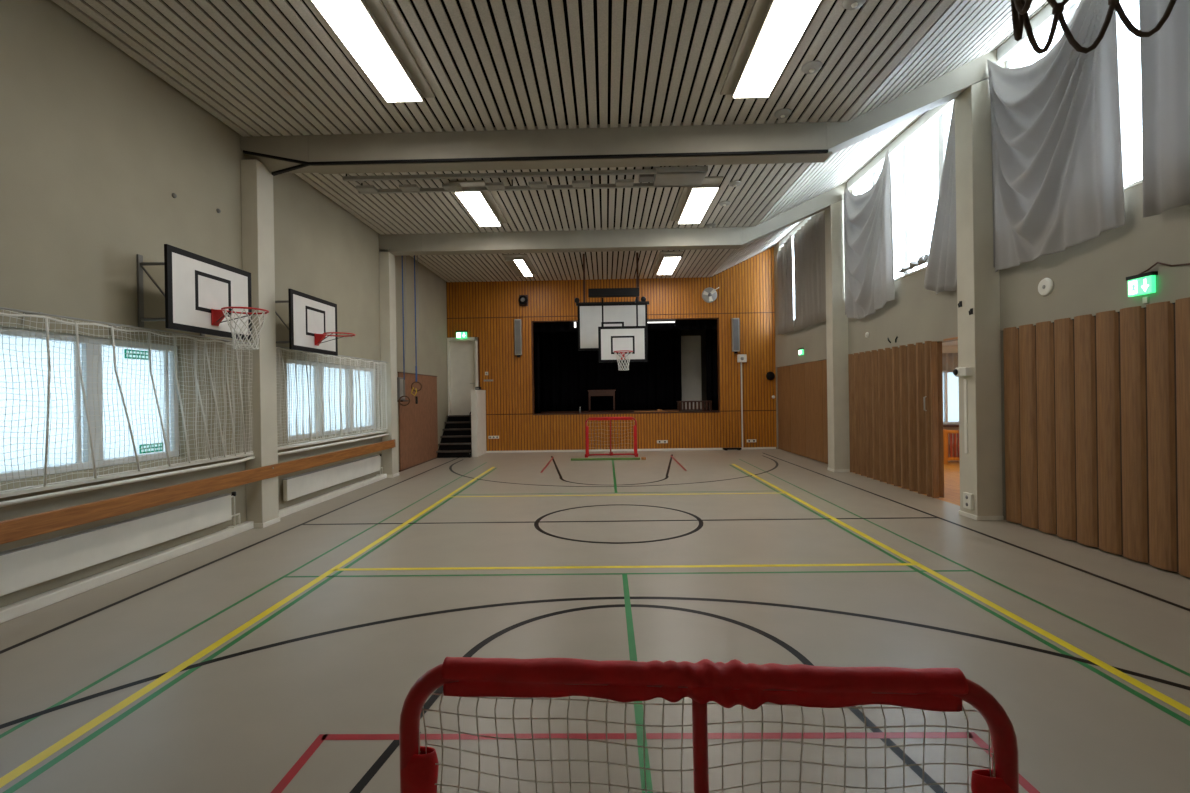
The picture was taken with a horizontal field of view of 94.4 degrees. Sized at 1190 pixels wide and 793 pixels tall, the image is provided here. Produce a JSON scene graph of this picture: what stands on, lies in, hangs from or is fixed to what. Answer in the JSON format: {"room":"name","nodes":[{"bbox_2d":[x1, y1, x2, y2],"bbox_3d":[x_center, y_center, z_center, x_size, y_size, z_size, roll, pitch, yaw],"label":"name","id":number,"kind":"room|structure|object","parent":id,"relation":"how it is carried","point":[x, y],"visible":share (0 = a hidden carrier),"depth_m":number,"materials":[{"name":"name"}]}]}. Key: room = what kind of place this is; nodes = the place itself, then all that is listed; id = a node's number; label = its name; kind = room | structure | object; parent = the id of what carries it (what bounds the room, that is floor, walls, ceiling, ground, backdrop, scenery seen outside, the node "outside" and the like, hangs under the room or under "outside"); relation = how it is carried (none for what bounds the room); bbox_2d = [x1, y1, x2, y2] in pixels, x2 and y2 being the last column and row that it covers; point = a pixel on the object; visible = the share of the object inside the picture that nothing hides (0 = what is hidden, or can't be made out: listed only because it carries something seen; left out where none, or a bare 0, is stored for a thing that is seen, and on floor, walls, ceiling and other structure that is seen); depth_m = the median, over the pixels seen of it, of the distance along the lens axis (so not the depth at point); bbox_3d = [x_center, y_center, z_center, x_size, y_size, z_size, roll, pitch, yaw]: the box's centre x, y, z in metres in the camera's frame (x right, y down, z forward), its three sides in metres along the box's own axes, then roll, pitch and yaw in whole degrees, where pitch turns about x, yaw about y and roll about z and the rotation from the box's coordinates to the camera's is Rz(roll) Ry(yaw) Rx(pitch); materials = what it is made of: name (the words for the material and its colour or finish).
{"room":"sports hall","nodes":[
{"label":"sports hall","id":0,"kind":"room"},
{"bbox_2d":[0,0,447,607],"bbox_3d":[-5.098,-1.140,8.640,0.300,6.000,18.320,-1,0,1],"label":"wall","id":1,"kind":"structure","parent":0,"point":[96,146],"depth_m":6.01,"materials":[{"name":"paint"}]},
{"bbox_2d":[0,326,178,481],"bbox_3d":[-5.114,0.063,5.107,0.090,1.330,3.110,-1,0,1],"label":"window","id":2,"kind":"structure","parent":1,"relation":"in","point":[15,336],"depth_m":5.39,"materials":[{"name":"glass"}]},
{"bbox_2d":[124,349,148,359],"bbox_3d":[-5.095,-0.465,6.131,0.001,0.100,0.330,-1,0,1],"label":"window sticker","id":3,"kind":"object","parent":2,"relation":"attached to","point":[134,353],"visible":0.79,"depth_m":6.11,"materials":[{"name":"green plastic"}]},
{"bbox_2d":[126,351,147,357],"bbox_3d":[-5.095,-0.466,6.133,0.001,0.066,0.285,-1,0,1],"label":"print","id":4,"kind":"object","parent":3,"relation":"attached to","point":[133,352],"depth_m":6.11},
{"bbox_2d":[139,443,162,453],"bbox_3d":[-5.076,0.590,6.303,0.001,0.100,0.330,-1,0,1],"label":"window sticker","id":5,"kind":"object","parent":2,"relation":"attached to","point":[156,444],"visible":0.77,"depth_m":6.29,"materials":[{"name":"green plastic"}]},
{"bbox_2d":[141,444,161,451],"bbox_3d":[-5.075,0.589,6.306,0.001,0.066,0.285,-1,0,1],"label":"print","id":6,"kind":"object","parent":5,"relation":"attached to","point":[152,449],"depth_m":6.31},
{"bbox_2d":[0,491,239,595],"bbox_3d":[-4.903,1.523,5.659,0.125,0.480,3.714,-1,0,1],"label":"radiator","id":7,"kind":"object","parent":1,"relation":"attached to","point":[26,566],"visible":1,"depth_m":5.44,"materials":[{"name":"white metal"}]},
{"bbox_2d":[0,494,231,555],"bbox_3d":[-4.889,1.297,5.551,0.085,0.012,3.500,-1,0,1],"label":"grille","id":8,"kind":"object","parent":7,"relation":"attached to","point":[61,539],"depth_m":5.50,"materials":[{"name":"grey metal"}]},
{"bbox_2d":[0,307,252,492],"bbox_3d":[-4.882,0.024,5.678,0.213,1.532,4.360,-1,0,1],"label":"safety net","id":9,"kind":"object","parent":1,"relation":"hanging from","point":[30,314],"visible":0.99,"depth_m":5.75,"materials":[{"name":"white fabric"}]},
{"bbox_2d":[0,521,253,623],"bbox_3d":[-4.947,1.819,3.628,0.110,0.100,8.290,-1,0,1],"label":"baseboard","id":10,"kind":"structure","parent":1,"relation":"attached to","point":[14,610],"depth_m":5.52,"materials":[{"name":"white paint"}]},
{"bbox_2d":[0,452,253,497],"bbox_3d":[-4.947,0.814,5.636,0.180,0.040,4.270,-1,0,1],"label":"sill","id":11,"kind":"structure","parent":1,"relation":"attached to","point":[91,480],"depth_m":5.49,"materials":[{"name":"white paint"}]},
{"bbox_2d":[0,456,254,506],"bbox_3d":[-4.886,0.875,5.633,0.181,0.067,4.267,-1,0,1],"label":"pipe","id":12,"kind":"object","parent":1,"relation":"attached to","point":[123,482],"visible":1,"depth_m":5.47,"materials":[{"name":"white metal"}]},
{"bbox_2d":[0,439,395,544],"bbox_3d":[-4.821,1.086,6.149,0.283,0.180,12.900,-1,0,1],"label":"wooden rail","id":13,"kind":"object","parent":1,"relation":"attached to","point":[15,529],"visible":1,"depth_m":5.84,"materials":[{"name":"brown wood"}]},
{"bbox_2d":[137,244,268,349],"bbox_3d":[-4.429,-1.080,6.486,1.110,1.058,1.376,-1,0,1],"label":"basketball hoop","id":14,"kind":"object","parent":1,"relation":"attached to","point":[203,295],"visible":1,"depth_m":6.30,"materials":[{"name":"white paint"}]},
{"bbox_2d":[275,289,355,355],"bbox_3d":[-4.385,-1.142,8.766,1.110,0.886,1.396,-1,0,1],"label":"basketball hoop","id":15,"kind":"object","parent":1,"relation":"attached to","point":[312,327],"visible":0.95,"depth_m":8.62,"materials":[{"name":"black paint"}]},
{"bbox_2d":[287,359,375,440],"bbox_3d":[-5.006,0.049,10.601,0.090,1.330,3.560,-1,0,1],"label":"window","id":16,"kind":"structure","parent":1,"relation":"in","point":[292,414],"depth_m":10.32,"materials":[{"name":"glass"}]},
{"bbox_2d":[276,345,387,445],"bbox_3d":[-4.793,-0.018,10.347,0.207,1.521,4.460,-1,0,1],"label":"safety net","id":17,"kind":"object","parent":1,"relation":"hanging from","point":[372,371],"visible":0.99,"depth_m":9.74,"materials":[{"name":"white fabric"}]},
{"bbox_2d":[282,454,382,500],"bbox_3d":[-4.809,1.512,10.443,0.125,0.480,3.744,-1,0,1],"label":"radiator","id":18,"kind":"object","parent":1,"relation":"attached to","point":[300,485],"visible":1,"depth_m":9.84,"materials":[{"name":"white metal"}]},
{"bbox_2d":[282,455,377,479],"bbox_3d":[-4.794,1.286,10.335,0.085,0.012,3.530,-1,0,1],"label":"grille","id":19,"kind":"object","parent":18,"relation":"attached to","point":[365,459],"depth_m":9.95,"materials":[{"name":"grey metal"}]},
{"bbox_2d":[278,430,386,449],"bbox_3d":[-4.855,0.792,10.315,0.180,0.040,4.330,-1,0,1],"label":"sill","id":20,"kind":"structure","parent":1,"relation":"attached to","point":[380,431],"depth_m":9.88,"materials":[{"name":"white paint"}]},
{"bbox_2d":[279,474,386,517],"bbox_3d":[-4.814,1.802,10.322,0.110,0.100,4.320,-1,0,1],"label":"baseboard","id":21,"kind":"structure","parent":1,"relation":"attached to","point":[297,507],"depth_m":9.83,"materials":[{"name":"white paint"}]},
{"bbox_2d":[278,434,388,455],"bbox_3d":[-4.793,0.870,10.324,0.181,0.052,4.310,-1,0,1],"label":"pipe","id":22,"kind":"object","parent":1,"relation":"attached to","point":[371,437],"visible":0.9,"depth_m":9.73,"materials":[{"name":"white metal"}]},
{"bbox_2d":[397,377,408,401],"bbox_3d":[-4.701,-0.167,13.265,0.280,0.580,0.380,-1,0,1],"label":"wall box","id":23,"kind":"object","parent":1,"relation":"attached to","point":[399,379],"visible":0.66,"depth_m":13.11,"materials":[{"name":"plastic"}]},
{"bbox_2d":[397,372,437,471],"bbox_3d":[-4.774,0.616,15.034,0.040,2.450,3.070,-1,0,1],"label":"board","id":24,"kind":"object","parent":1,"relation":"attached to","point":[418,423],"visible":1,"depth_m":14.88,"materials":[{"name":"brown wood"}]},
{"bbox_2d":[52,0,1047,281],"bbox_3d":[0.342,-4.409,8.424,11.284,1.330,18.720,-1,0,1],"label":"ceiling","id":25,"kind":"structure","parent":0,"point":[274,67],"depth_m":6.60,"materials":[{"name":"beige wood"}]},
{"bbox_2d":[311,0,434,102],"bbox_3d":[-2.284,-3.644,5.657,0.600,0.108,2.240,-1,0,1],"label":"ceiling light","id":26,"kind":"object","parent":25,"relation":"attached to","point":[366,28],"visible":1,"depth_m":5.69,"materials":[{"name":"paint"}]},
{"bbox_2d":[399,256,409,405],"bbox_3d":[-4.558,-1.726,13.088,0.231,3.906,0.160,-1,0,1],"label":"ring","id":27,"kind":"object","parent":25,"relation":"hanging from","point":[402,256],"visible":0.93,"depth_m":13.08,"materials":[{"name":"blue fabric"}]},
{"bbox_2d":[411,255,421,391],"bbox_3d":[-4.365,-1.899,13.384,0.231,3.566,0.160,-1,0,1],"label":"ring","id":28,"kind":"object","parent":25,"relation":"hanging from","point":[416,381],"visible":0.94,"depth_m":13.38,"materials":[{"name":"blue fabric"}]},
{"bbox_2d":[449,180,507,226],"bbox_3d":[-2.182,-3.656,10.586,0.610,0.108,2.280,-1,0,1],"label":"ceiling light","id":29,"kind":"object","parent":25,"relation":"attached to","point":[481,205],"visible":0.92,"depth_m":10.44,"materials":[{"name":"paint"}]},
{"bbox_2d":[455,192,499,225],"bbox_3d":[-2.239,-3.613,10.713,0.430,0.012,1.930,-1,0,1],"label":"diffuser","id":30,"kind":"object","parent":29,"relation":"attached to","point":[476,203],"depth_m":10.56,"materials":[{"name":"white plastic"}]},
{"bbox_2d":[502,254,537,276],"bbox_3d":[-2.080,-3.668,15.505,0.640,0.108,2.300,-1,0,1],"label":"ceiling light","id":31,"kind":"object","parent":25,"relation":"attached to","point":[521,265],"visible":1,"depth_m":15.21,"materials":[{"name":"paint"}]},
{"bbox_2d":[505,260,523,275],"bbox_3d":[-2.251,-3.624,15.634,0.230,0.012,1.950,-1,0,1],"label":"diffuser","id":32,"kind":"object","parent":31,"relation":"attached to","point":[513,264],"depth_m":15.44,"materials":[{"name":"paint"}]},
{"bbox_2d":[514,260,531,275],"bbox_3d":[-2.022,-3.627,15.629,0.230,0.012,1.950,-1,0,1],"label":"diffuser","id":33,"kind":"object","parent":31,"relation":"attached to","point":[523,266],"depth_m":15.53,"materials":[{"name":"white plastic"}]},
{"bbox_2d":[343,166,707,193],"bbox_3d":[-1.135,-3.628,9.140,5.880,0.190,0.670,-1,0,1],"label":"frame","id":34,"kind":"object","parent":25,"relation":"hanging from","point":[686,176],"visible":0.94,"depth_m":9.05,"materials":[{"name":"grey metal"}]},
{"bbox_2d":[574,253,648,350],"bbox_3d":[0.441,-2.489,14.458,1.965,2.540,0.160,-1,0,1],"label":"backboard","id":35,"kind":"object","parent":25,"relation":"hanging from","point":[589,313],"visible":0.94,"depth_m":14.40,"materials":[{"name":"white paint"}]},
{"bbox_2d":[598,297,646,370],"bbox_3d":[0.689,-1.559,13.768,1.216,1.844,1.296,-1,0,1],"label":"basketball hoop","id":36,"kind":"object","parent":35,"relation":"attached to","point":[619,344],"visible":1,"depth_m":13.73,"materials":[{"name":"black paint"}]},
{"bbox_2d":[379,182,845,255],"bbox_3d":[0.351,-4.077,12.560,10.530,1.448,0.350,-1,0,1],"label":"beam","id":37,"kind":"structure","parent":25,"relation":"attached to","point":[717,237],"depth_m":12.41,"materials":[{"name":"paint"}]},
{"bbox_2d":[240,49,996,175],"bbox_3d":[0.258,-4.060,7.839,10.530,1.458,0.374,-1,0,1],"label":"beam","id":38,"kind":"structure","parent":25,"relation":"attached to","point":[815,142],"depth_m":7.68,"materials":[{"name":"paint"}]},
{"bbox_2d":[652,251,682,274],"bbox_3d":[2.016,-3.731,15.509,0.610,0.108,2.390,-1,0,1],"label":"ceiling light","id":39,"kind":"object","parent":25,"relation":"attached to","point":[667,261],"visible":1,"depth_m":15.19,"materials":[{"name":"paint"}]},
{"bbox_2d":[657,257,680,274],"bbox_3d":[2.079,-3.691,15.633,0.430,0.012,2.040,-1,0,1],"label":"diffuser","id":40,"kind":"object","parent":39,"relation":"attached to","point":[666,266],"depth_m":15.49,"materials":[{"name":"white plastic"}]},
{"bbox_2d":[671,176,722,223],"bbox_3d":[1.913,-3.719,10.595,0.620,0.108,2.320,-1,0,1],"label":"ceiling light","id":41,"kind":"object","parent":25,"relation":"attached to","point":[693,203],"visible":0.84,"depth_m":10.41,"materials":[{"name":"paint"}]},
{"bbox_2d":[679,188,717,223],"bbox_3d":[1.977,-3.678,10.719,0.440,0.012,1.970,-1,0,1],"label":"diffuser","id":42,"kind":"object","parent":41,"relation":"attached to","point":[698,201],"depth_m":10.58,"materials":[{"name":"white plastic"}]},
{"bbox_2d":[720,0,820,98],"bbox_3d":[1.826,-3.707,5.681,0.600,0.108,2.250,-1,0,1],"label":"ceiling light","id":43,"kind":"object","parent":25,"relation":"attached to","point":[773,29],"visible":1,"depth_m":5.76,"materials":[{"name":"paint"}]},
{"bbox_2d":[774,108,791,118],"bbox_3d":[2.498,-3.745,7.323,0.220,0.060,0.220,-1,0,1],"label":"ceiling detector","id":44,"kind":"object","parent":25,"relation":"attached to","point":[782,113],"visible":1,"depth_m":7.28,"materials":[{"name":"grey plastic"}]},
{"bbox_2d":[802,61,821,73],"bbox_3d":[2.478,-3.742,6.293,0.220,0.060,0.220,-1,0,1],"label":"ceiling detector","id":45,"kind":"object","parent":25,"relation":"attached to","point":[811,67],"visible":1,"depth_m":6.25,"materials":[{"name":"white plastic"}]},
{"bbox_2d":[842,0,865,9],"bbox_3d":[2.467,-3.740,5.233,0.220,0.060,0.220,-1,0,1],"label":"ceiling detector","id":46,"kind":"object","parent":25,"relation":"attached to","point":[846,4],"visible":1,"depth_m":5.23,"materials":[{"name":"white plastic"}]},
{"bbox_2d":[0,449,1189,792],"bbox_3d":[3.544,1.826,8.326,17.700,0.202,18.620,-1,0,1],"label":"floor","id":47,"kind":"structure","parent":0,"point":[286,655],"depth_m":4.14,"materials":[{"name":"plastic"}]},
{"bbox_2d":[241,159,279,527],"bbox_3d":[-4.833,-0.743,7.960,0.245,5.200,0.414,-1,0,1],"label":"column","id":48,"kind":"structure","parent":47,"relation":"on","point":[257,203],"depth_m":7.80,"materials":[{"name":"paint"}]},
{"bbox_2d":[379,249,398,477],"bbox_3d":[-4.739,-0.755,12.679,0.245,5.200,0.394,-1,0,1],"label":"column","id":49,"kind":"structure","parent":47,"relation":"on","point":[386,259],"depth_m":12.50,"materials":[{"name":"paint"}]},
{"bbox_2d":[436,415,471,457],"bbox_3d":[-4.222,1.213,17.067,1.025,1.230,1.395,-1,0,1],"label":"stairs","id":50,"kind":"structure","parent":47,"relation":"on","point":[452,445],"depth_m":16.90,"materials":[{"name":"black paint"}]},
{"bbox_2d":[469,390,486,456],"bbox_3d":[-3.643,0.809,17.115,0.248,2.020,1.235,-1,0,1],"label":"panel","id":51,"kind":"object","parent":47,"relation":"on","point":[477,416],"visible":1,"depth_m":16.66,"materials":[{"name":"white paint"}]},
{"bbox_2d":[571,457,645,460],"bbox_3d":[0.369,1.725,15.245,2.080,0.068,0.110,-1,0,1],"label":"floor line","id":52,"kind":"object","parent":47,"relation":"on","point":[632,458],"visible":1,"depth_m":15.20,"materials":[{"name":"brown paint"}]},
{"bbox_2d":[585,417,637,457],"bbox_3d":[0.471,1.171,16.188,1.553,1.172,0.585,-1,0,1],"label":"goal","id":53,"kind":"object","parent":47,"relation":"on","point":[587,454],"visible":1,"depth_m":15.93,"materials":[{"name":"red metal"}]},
{"bbox_2d":[399,657,1018,792],"bbox_3d":[0.233,1.230,1.130,1.585,1.128,0.631,-1,0,5],"label":"goal","id":54,"kind":"object","parent":47,"relation":"on","point":[734,682],"visible":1,"depth_m":1.37,"materials":[{"name":"red metal"}]},
{"bbox_2d":[825,200,849,471],"bbox_3d":[5.476,-1.361,12.466,0.365,6.099,0.374,-1,0,1],"label":"column","id":55,"kind":"structure","parent":47,"relation":"on","point":[836,319],"depth_m":12.29,"materials":[{"name":"paint"}]},
{"bbox_2d":[943,429,959,463],"bbox_3d":[9.292,1.208,13.382,1.770,0.840,0.120,-1,0,1],"label":"slatted bench","id":56,"kind":"object","parent":47,"relation":"on","point":[951,449],"visible":0.17,"depth_m":13.38,"materials":[{"name":"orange wood"}]},
{"bbox_2d":[955,79,1003,519],"bbox_3d":[5.382,-1.349,7.747,0.365,6.099,0.394,-1,0,1],"label":"column","id":57,"kind":"structure","parent":47,"relation":"on","point":[978,283],"depth_m":7.57,"materials":[{"name":"paint"}]},
{"bbox_2d":[953,367,972,376],"bbox_3d":[5.171,-0.347,7.751,0.117,0.128,0.265,-1,0,1],"label":"wall lamp","id":58,"kind":"object","parent":57,"relation":"attached to","point":[963,371],"visible":1,"depth_m":7.68,"materials":[{"name":"white paint"}]},
{"bbox_2d":[964,379,967,453],"bbox_3d":[5.233,0.277,7.769,0.014,1.050,0.060,-1,0,1],"label":"conduit","id":59,"kind":"object","parent":57,"relation":"attached to","point":[965,380],"visible":1,"depth_m":7.76,"materials":[{"name":"white paint"}]},
{"bbox_2d":[963,492,973,509],"bbox_3d":[5.232,1.454,7.679,0.048,0.226,0.216,-1,0,1],"label":"socket","id":60,"kind":"object","parent":57,"relation":"attached to","point":[968,498],"visible":1,"depth_m":7.68,"materials":[{"name":"white paint"}]},
{"bbox_2d":[446,246,776,450],"bbox_3d":[0.503,-1.597,17.775,10.550,6.700,0.230,-1,0,1],"label":"wall","id":61,"kind":"structure","parent":0,"point":[487,311],"depth_m":17.66,"materials":[{"name":"brown wood"}]},
{"bbox_2d":[456,331,466,337],"bbox_3d":[-4.291,-1.990,17.713,0.360,0.235,0.060,-1,0,1],"label":"exit sign","id":62,"kind":"object","parent":61,"relation":"attached to","point":[459,334],"visible":1,"depth_m":17.69,"materials":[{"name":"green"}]},
{"bbox_2d":[447,337,477,414],"bbox_3d":[-4.272,-0.638,17.866,1.010,2.530,0.240,-1,0,1],"label":"door","id":63,"kind":"structure","parent":61,"relation":"in","point":[462,353],"depth_m":17.93,"materials":[{"name":"white paint"}]},
{"bbox_2d":[514,319,521,356],"bbox_3d":[-2.460,-1.866,17.647,0.220,1.210,0.156,-1,0,1],"label":"speaker","id":64,"kind":"object","parent":61,"relation":"attached to","point":[517,322],"visible":1,"depth_m":17.57},
{"bbox_2d":[515,320,520,353],"bbox_3d":[-2.462,-1.896,17.573,0.170,1.070,0.008,-1,0,1],"label":"grille","id":65,"kind":"object","parent":64,"relation":"attached to","point":[517,322],"depth_m":17.57,"materials":[{"name":"grey plastic"}]},
{"bbox_2d":[518,295,527,305],"bbox_3d":[-2.299,-3.083,17.624,0.300,0.360,0.195,-1,0,1],"label":"loudspeaker","id":66,"kind":"object","parent":61,"relation":"attached to","point":[523,299],"visible":1,"depth_m":17.55,"materials":[{"name":"black paint"}]},
{"bbox_2d":[533,319,716,332],"bbox_3d":[1.018,-2.655,18.077,7.803,1.000,0.106,-1,0,1],"label":"valance","id":67,"kind":"object","parent":61,"relation":"hanging from","point":[703,324],"visible":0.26,"depth_m":18.07,"materials":[{"name":"black fabric"}]},
{"bbox_2d":[486,447,775,452],"bbox_3d":[1.102,1.715,17.655,9.350,0.060,0.018,-1,0,1],"label":"baseboard","id":68,"kind":"structure","parent":61,"relation":"attached to","point":[743,447],"depth_m":17.65,"materials":[{"name":"white paint"}]},
{"bbox_2d":[702,287,718,302],"bbox_3d":[3.656,-3.215,17.467,0.536,0.480,0.272,-1,0,1],"label":"wall fan","id":69,"kind":"object","parent":61,"relation":"attached to","point":[709,294],"visible":1,"depth_m":17.39,"materials":[{"name":"grey metal"}]},
{"bbox_2d":[732,318,739,353],"bbox_3d":[4.469,-1.927,17.510,0.220,1.120,0.156,-1,0,1],"label":"speaker","id":70,"kind":"object","parent":61,"relation":"attached to","point":[735,321],"visible":1,"depth_m":17.43},
{"bbox_2d":[733,319,738,349],"bbox_3d":[4.467,-1.957,17.436,0.170,0.980,0.008,-1,0,1],"label":"grille","id":71,"kind":"object","parent":70,"relation":"attached to","point":[735,321],"depth_m":17.43,"materials":[{"name":"grey plastic"}]},
{"bbox_2d":[737,354,746,447],"bbox_3d":[4.701,0.144,17.532,0.280,2.970,0.113,-1,0,1],"label":"pole","id":72,"kind":"object","parent":61,"relation":"attached to","point":[741,358],"visible":1,"depth_m":17.55,"materials":[{"name":"white metal"}]},
{"bbox_2d":[535,408,717,413],"bbox_3d":[1.126,0.619,20.233,9.430,0.200,4.700,-1,0,1],"label":"floor","id":73,"kind":"structure","parent":0,"point":[682,410],"depth_m":19.28,"materials":[{"name":"brown wood"}]},
{"bbox_2d":[588,390,615,411],"bbox_3d":[0.249,0.147,19.999,1.000,0.770,0.600,-1,0,1],"label":"table","id":74,"kind":"object","parent":73,"relation":"on","point":[591,392],"visible":0.95,"depth_m":19.73,"materials":[{"name":"brown wood"}]},
{"bbox_2d":[539,330,681,410],"bbox_3d":[0.347,-1.315,20.594,5.723,3.670,0.166,-1,0,1],"label":"stage curtain","id":75,"kind":"object","parent":73,"relation":"on","point":[567,374],"visible":0.6,"depth_m":20.59,"materials":[{"name":"black fabric"}]},
{"bbox_2d":[681,336,701,408],"bbox_3d":[3.611,-0.911,20.870,0.820,2.780,0.080,-1,0,1],"label":"wall","id":76,"kind":"structure","parent":73,"relation":"on","point":[690,345],"depth_m":20.83,"materials":[{"name":"white paint"}]},
{"bbox_2d":[677,401,711,410],"bbox_3d":[3.361,0.318,18.663,1.130,0.340,0.450,-1,0,1],"label":"bench","id":77,"kind":"object","parent":73,"relation":"on","point":[708,404],"visible":0.99,"depth_m":18.46,"materials":[{"name":"brown wood"}]},
{"bbox_2d":[706,329,717,409],"bbox_3d":[4.408,-1.375,19.064,1.105,3.670,0.142,-1,0,1],"label":"stage curtain","id":78,"kind":"object","parent":73,"relation":"on","point":[711,335],"visible":0.26,"depth_m":19.07,"materials":[{"name":"black fabric"}]},
{"bbox_2d":[681,329,706,407],"bbox_3d":[1.096,-1.421,20.279,9.630,4.280,4.800,-1,0,1],"label":"wall","id":79,"kind":"structure","parent":0,"point":[702,333],"depth_m":22.52,"materials":[{"name":"paint"}]},
{"bbox_2d":[942,346,958,461],"bbox_3d":[9.297,0.176,13.919,6.570,2.900,0.200,-1,0,1],"label":"wall","id":80,"kind":"structure","parent":0,"point":[945,349],"depth_m":13.82,"materials":[{"name":"white paint"}]},
{"bbox_2d":[942,353,957,371],"bbox_3d":[9.712,-0.860,13.738,3.702,0.480,0.064,-1,0,1],"label":"window valance","id":81,"kind":"object","parent":80,"relation":"hanging from","point":[949,360],"visible":0.11,"depth_m":13.75,"materials":[{"name":"grey fabric"}]},
{"bbox_2d":[943,371,958,426],"bbox_3d":[9.727,0.035,13.810,3.600,1.430,0.240,-1,0,1],"label":"window","id":82,"kind":"structure","parent":80,"relation":"in","point":[950,381],"depth_m":13.90,"materials":[{"name":"glass"}]},
{"bbox_2d":[774,3,1189,577],"bbox_3d":[5.704,-1.732,8.424,0.336,6.850,18.320,-1,0,1],"label":"wall","id":83,"kind":"structure","parent":0,"point":[1097,407],"depth_m":6.21,"materials":[{"name":"paint"}]},
{"bbox_2d":[777,235,793,334],"bbox_3d":[5.574,-3.201,16.150,0.089,2.720,1.472,-1,0,1],"label":"window curtain","id":84,"kind":"object","parent":83,"relation":"hanging from","point":[785,324],"visible":1,"depth_m":16.05,"materials":[{"name":"grey fabric"}]},
{"bbox_2d":[779,215,813,320],"bbox_3d":[5.763,-3.477,14.855,0.220,2.610,4.450,-1,0,1],"label":"window","id":85,"kind":"structure","parent":83,"relation":"in","point":[802,223],"depth_m":15.76,"materials":[{"name":"paint"}]},
{"bbox_2d":[793,210,825,330],"bbox_3d":[5.532,-3.196,14.046,0.104,2.760,2.742,-1,0,1],"label":"window curtain","id":86,"kind":"object","parent":83,"relation":"hanging from","point":[808,241],"visible":0.74,"depth_m":14.11,"materials":[{"name":"grey fabric"}]},
{"bbox_2d":[844,149,893,318],"bbox_3d":[5.385,-3.109,11.113,0.291,2.998,1.951,-1,0,1],"label":"window curtain","id":87,"kind":"object","parent":83,"relation":"hanging from","point":[869,253],"visible":1,"depth_m":10.80,"materials":[{"name":"grey fabric"}]},
{"bbox_2d":[843,193,846,314],"bbox_3d":[5.530,-3.162,12.175,0.027,2.700,0.192,-1,0,17],"label":"window","id":88,"kind":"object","parent":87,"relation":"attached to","point":[843,193],"visible":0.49,"depth_m":12.19,"materials":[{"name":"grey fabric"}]},
{"bbox_2d":[848,341,943,497],"bbox_3d":[5.661,0.369,10.666,0.248,2.600,3.220,-1,0,1],"label":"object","id":89,"kind":"structure","parent":83,"relation":"attached to","point":[896,393],"depth_m":10.22,"materials":[{"name":"wood"}]},
{"bbox_2d":[847,100,953,280],"bbox_3d":[5.669,-3.465,10.101,0.220,2.610,4.360,-1,0,1],"label":"window","id":90,"kind":"structure","parent":83,"relation":"in","point":[939,114],"depth_m":10.05,"materials":[{"name":"paint"}]},
{"bbox_2d":[895,254,927,272],"bbox_3d":[5.516,-2.301,9.562,0.198,0.132,0.890,-1,0,1],"label":"crumpled cloth","id":91,"kind":"object","parent":90,"relation":"on","point":[923,259],"visible":0.94,"depth_m":9.42,"materials":[{"name":"white fabric"}]},
{"bbox_2d":[924,99,956,293],"bbox_3d":[5.404,-3.062,8.546,0.126,2.921,1.122,-1,0,1],"label":"window curtain","id":92,"kind":"object","parent":83,"relation":"hanging from","point":[941,269],"visible":0.49,"depth_m":8.47,"materials":[{"name":"grey fabric"}]},
{"bbox_2d":[779,449,1188,577],"bbox_3d":[5.793,1.789,10.042,0.230,0.200,15.100,-1,0,1],"label":"baseboard","id":93,"kind":"structure","parent":83,"relation":"attached to","point":[779,449],"depth_m":6.24,"materials":[{"name":"plastic"}]},
{"bbox_2d":[1038,278,1053,295],"bbox_3d":[5.524,-1.345,6.759,0.038,0.220,0.220,-1,0,1],"label":"detector","id":94,"kind":"object","parent":83,"relation":"attached to","point":[1045,287],"visible":1,"depth_m":6.74,"materials":[{"name":"white plastic"}]},
{"bbox_2d":[997,0,1142,189],"bbox_3d":[5.576,-3.453,5.402,0.220,2.610,4.300,-1,0,1],"label":"window","id":95,"kind":"structure","parent":83,"relation":"in","point":[1041,23],"depth_m":6.92,"materials":[{"name":"paint"}]},
{"bbox_2d":[987,0,1124,271],"bbox_3d":[5.284,-3.146,6.587,0.321,2.941,1.917,-1,0,1],"label":"window curtain","id":96,"kind":"object","parent":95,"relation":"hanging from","point":[1058,182],"visible":0.98,"depth_m":6.25,"materials":[{"name":"grey fabric"}]},
{"bbox_2d":[991,62,995,266],"bbox_3d":[5.479,-3.176,7.543,0.088,2.810,0.006,-1,0,-2],"label":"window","id":97,"kind":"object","parent":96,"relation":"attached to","point":[994,62],"visible":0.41,"depth_m":7.54,"materials":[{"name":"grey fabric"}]},
{"bbox_2d":[1126,271,1157,296],"bbox_3d":[5.489,-1.124,5.530,0.060,0.205,0.270,-1,0,1],"label":"exit sign","id":98,"kind":"object","parent":83,"relation":"attached to","point":[1144,283],"visible":1,"depth_m":5.50,"materials":[{"name":"green plastic"}]},
{"bbox_2d":[1137,262,1189,274],"bbox_3d":[5.481,-1.264,4.450,0.036,0.098,2.322,-1,0,1],"label":"cable","id":99,"kind":"object","parent":83,"relation":"attached to","point":[1156,263],"visible":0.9,"depth_m":5.31,"materials":[{"name":"black plastic"}]},
{"bbox_2d":[1139,0,1189,217],"bbox_3d":[5.341,-3.157,4.371,0.114,2.830,2.069,-1,0,1],"label":"window curtain","id":100,"kind":"object","parent":83,"relation":"hanging from","point":[1164,55],"visible":0.97,"depth_m":5.15,"materials":[{"name":"grey fabric"}]},
{"bbox_3d":[0.125,-1.600,-0.777,11.130,6.800,0.300,-1,0,1],"label":"wall","id":101,"kind":"structure","parent":0,"visible":0},
{"bbox_2d":[1011,0,1176,53],"bbox_3d":[0.842,-1.154,0.231,1.376,1.046,1.740,-1,0,1],"label":"basketball hoop","id":102,"kind":"object","parent":101,"relation":"attached to","point":[1019,8],"visible":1,"depth_m":1.00,"materials":[{"name":"black paint"}]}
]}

